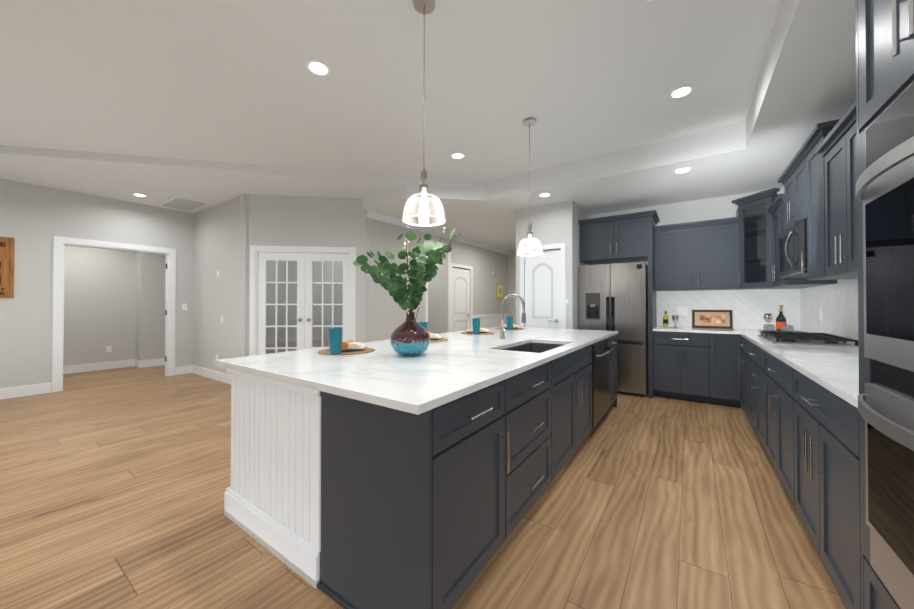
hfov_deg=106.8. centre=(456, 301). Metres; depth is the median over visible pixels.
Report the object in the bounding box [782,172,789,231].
upper cabinet
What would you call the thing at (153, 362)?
baseboard
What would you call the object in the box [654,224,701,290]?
upper cabinet
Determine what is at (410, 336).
vase
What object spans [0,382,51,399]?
baseboard
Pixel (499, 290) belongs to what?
framed picture
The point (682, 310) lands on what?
outlet
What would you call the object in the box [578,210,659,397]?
surround
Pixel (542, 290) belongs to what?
pantry door
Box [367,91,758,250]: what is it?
ceiling soffit
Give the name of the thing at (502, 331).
faucet
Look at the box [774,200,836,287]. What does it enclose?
upper cabinet
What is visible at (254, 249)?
door frame
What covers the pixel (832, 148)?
upper cabinet
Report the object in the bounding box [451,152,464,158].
recessed light
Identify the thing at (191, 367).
baseboard
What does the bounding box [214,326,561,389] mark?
island countertop
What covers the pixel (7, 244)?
sign
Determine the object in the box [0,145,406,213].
ceiling
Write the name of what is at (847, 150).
upper cabinet
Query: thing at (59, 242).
door frame
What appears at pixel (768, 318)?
goblet
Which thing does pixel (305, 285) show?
doors
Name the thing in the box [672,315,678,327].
goblet
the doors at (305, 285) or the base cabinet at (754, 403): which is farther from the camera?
the doors at (305, 285)
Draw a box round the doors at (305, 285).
[258,252,349,354]
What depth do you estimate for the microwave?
2.86 m
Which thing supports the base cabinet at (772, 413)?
on the floor
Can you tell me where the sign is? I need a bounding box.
[0,237,14,297]
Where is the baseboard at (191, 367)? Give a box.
[181,365,198,371]
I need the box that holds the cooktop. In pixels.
[758,331,858,346]
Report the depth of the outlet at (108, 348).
6.48 m
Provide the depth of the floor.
1.97 m
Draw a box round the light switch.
[182,304,186,309]
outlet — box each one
[106,346,111,351]
[677,307,687,315]
[819,309,822,320]
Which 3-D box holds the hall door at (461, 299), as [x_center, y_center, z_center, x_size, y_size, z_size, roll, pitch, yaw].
[0.092,0.293,7.520,0.104,2.012,0.732,0,-1,35]
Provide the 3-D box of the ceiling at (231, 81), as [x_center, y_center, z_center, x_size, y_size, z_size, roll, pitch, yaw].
[-3.378,-1.739,5.628,14.800,0.120,12.900,0,-1,35]
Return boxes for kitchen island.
[224,334,617,608]
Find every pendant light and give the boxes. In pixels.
[402,0,445,226]
[516,118,543,255]
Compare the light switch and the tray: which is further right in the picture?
the tray
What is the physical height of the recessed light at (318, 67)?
0.007 m
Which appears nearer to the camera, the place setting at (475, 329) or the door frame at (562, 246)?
the place setting at (475, 329)
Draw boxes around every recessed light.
[132,193,146,196]
[306,60,330,75]
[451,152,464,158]
[538,193,550,196]
[669,85,693,98]
[673,167,691,173]
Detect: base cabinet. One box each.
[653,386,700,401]
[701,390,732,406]
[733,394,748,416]
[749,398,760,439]
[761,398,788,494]
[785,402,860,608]
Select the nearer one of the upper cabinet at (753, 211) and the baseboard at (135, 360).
the upper cabinet at (753, 211)
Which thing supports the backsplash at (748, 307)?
attached to the wall
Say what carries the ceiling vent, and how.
in the ceiling at (157, 181)
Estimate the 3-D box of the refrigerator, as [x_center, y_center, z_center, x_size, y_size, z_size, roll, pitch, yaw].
[2.318,0.379,4.989,0.860,1.788,0.705,0,-1,35]
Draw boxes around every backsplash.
[656,289,799,330]
[800,281,857,343]
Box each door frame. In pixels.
[52,236,175,391]
[249,245,355,355]
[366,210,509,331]
[519,243,565,328]
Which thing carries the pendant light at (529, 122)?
hanging from the ceiling at (231, 81)
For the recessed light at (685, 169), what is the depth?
3.69 m
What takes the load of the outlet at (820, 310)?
attached to the backsplash at (837, 303)
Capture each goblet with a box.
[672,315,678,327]
[763,314,772,327]
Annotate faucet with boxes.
[499,294,525,338]
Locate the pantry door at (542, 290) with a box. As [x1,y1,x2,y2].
[525,250,560,328]
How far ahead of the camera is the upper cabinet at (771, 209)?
3.83 m
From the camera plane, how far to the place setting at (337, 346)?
2.20 m
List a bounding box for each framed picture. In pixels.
[496,283,503,298]
[692,310,732,328]
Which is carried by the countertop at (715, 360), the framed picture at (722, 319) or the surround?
the framed picture at (722, 319)
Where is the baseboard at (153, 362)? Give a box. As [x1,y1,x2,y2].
[138,358,164,367]
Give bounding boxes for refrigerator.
[578,262,648,396]
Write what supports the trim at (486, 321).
attached to the wall
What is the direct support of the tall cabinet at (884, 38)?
on the floor
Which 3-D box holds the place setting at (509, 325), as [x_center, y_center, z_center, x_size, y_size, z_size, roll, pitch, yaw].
[0.693,0.280,4.472,0.380,0.171,0.380,0,-1,35]
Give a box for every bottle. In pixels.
[663,311,668,326]
[776,305,786,331]
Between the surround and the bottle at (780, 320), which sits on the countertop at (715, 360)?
the bottle at (780, 320)
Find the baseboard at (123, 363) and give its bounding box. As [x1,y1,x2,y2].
[63,359,133,373]
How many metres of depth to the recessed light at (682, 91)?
2.75 m
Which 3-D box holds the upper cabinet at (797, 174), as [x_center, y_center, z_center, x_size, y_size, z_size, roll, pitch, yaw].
[3.052,-0.922,2.787,0.350,0.518,0.441,0,-1,35]
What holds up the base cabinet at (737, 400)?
on the floor
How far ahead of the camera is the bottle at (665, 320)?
4.79 m
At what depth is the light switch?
6.03 m
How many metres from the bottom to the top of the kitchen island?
0.886 m
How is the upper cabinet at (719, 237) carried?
attached to the wall
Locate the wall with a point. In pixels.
(115, 299)
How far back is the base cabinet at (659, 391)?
4.39 m
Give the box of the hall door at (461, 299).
[453,268,469,331]
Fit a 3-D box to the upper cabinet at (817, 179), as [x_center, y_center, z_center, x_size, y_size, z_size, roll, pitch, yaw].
[2.784,-0.676,2.396,0.350,1.018,0.504,0,-1,35]
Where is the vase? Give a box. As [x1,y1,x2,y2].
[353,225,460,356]
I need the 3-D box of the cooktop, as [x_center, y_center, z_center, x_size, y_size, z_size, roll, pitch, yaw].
[3.063,0.326,3.011,0.500,0.054,0.800,0,-1,35]
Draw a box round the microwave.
[779,218,806,278]
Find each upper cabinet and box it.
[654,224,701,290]
[702,220,741,289]
[738,192,773,283]
[770,208,773,287]
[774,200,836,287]
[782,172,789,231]
[790,156,805,225]
[802,116,857,283]
[826,132,837,279]
[838,108,857,275]
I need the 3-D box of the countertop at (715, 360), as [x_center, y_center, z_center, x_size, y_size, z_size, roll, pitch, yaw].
[2.424,0.367,2.904,1.528,0.030,4.076,0,-1,35]
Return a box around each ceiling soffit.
[363,177,410,210]
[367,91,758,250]
[731,0,855,194]
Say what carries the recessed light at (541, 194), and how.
in the ceiling soffit at (640, 176)
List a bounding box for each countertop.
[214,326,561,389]
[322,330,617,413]
[653,326,858,409]
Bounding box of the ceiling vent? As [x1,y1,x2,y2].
[159,196,209,210]
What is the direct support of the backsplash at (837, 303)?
attached to the wall
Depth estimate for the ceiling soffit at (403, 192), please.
4.87 m
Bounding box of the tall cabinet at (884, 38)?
[855,0,913,608]
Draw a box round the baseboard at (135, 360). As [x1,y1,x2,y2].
[134,359,137,366]
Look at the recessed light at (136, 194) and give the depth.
5.10 m
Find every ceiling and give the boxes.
[0,0,781,180]
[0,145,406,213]
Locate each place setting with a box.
[318,328,374,354]
[418,322,447,341]
[461,318,493,334]
[495,316,523,329]
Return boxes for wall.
[0,179,857,391]
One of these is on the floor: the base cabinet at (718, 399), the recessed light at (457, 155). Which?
the base cabinet at (718, 399)
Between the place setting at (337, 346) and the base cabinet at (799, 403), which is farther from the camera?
the place setting at (337, 346)
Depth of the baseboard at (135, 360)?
6.73 m
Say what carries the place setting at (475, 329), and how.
on the island countertop at (308, 368)
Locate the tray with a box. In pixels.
[759,324,799,333]
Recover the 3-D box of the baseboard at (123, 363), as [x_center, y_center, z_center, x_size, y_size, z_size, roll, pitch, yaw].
[-7.170,1.222,5.722,0.016,0.140,2.600,0,-1,35]
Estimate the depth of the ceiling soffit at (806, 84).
2.28 m
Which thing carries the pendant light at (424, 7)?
hanging from the ceiling at (231, 81)
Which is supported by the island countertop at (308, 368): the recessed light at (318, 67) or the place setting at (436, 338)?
the place setting at (436, 338)
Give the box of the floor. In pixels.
[0,365,846,608]

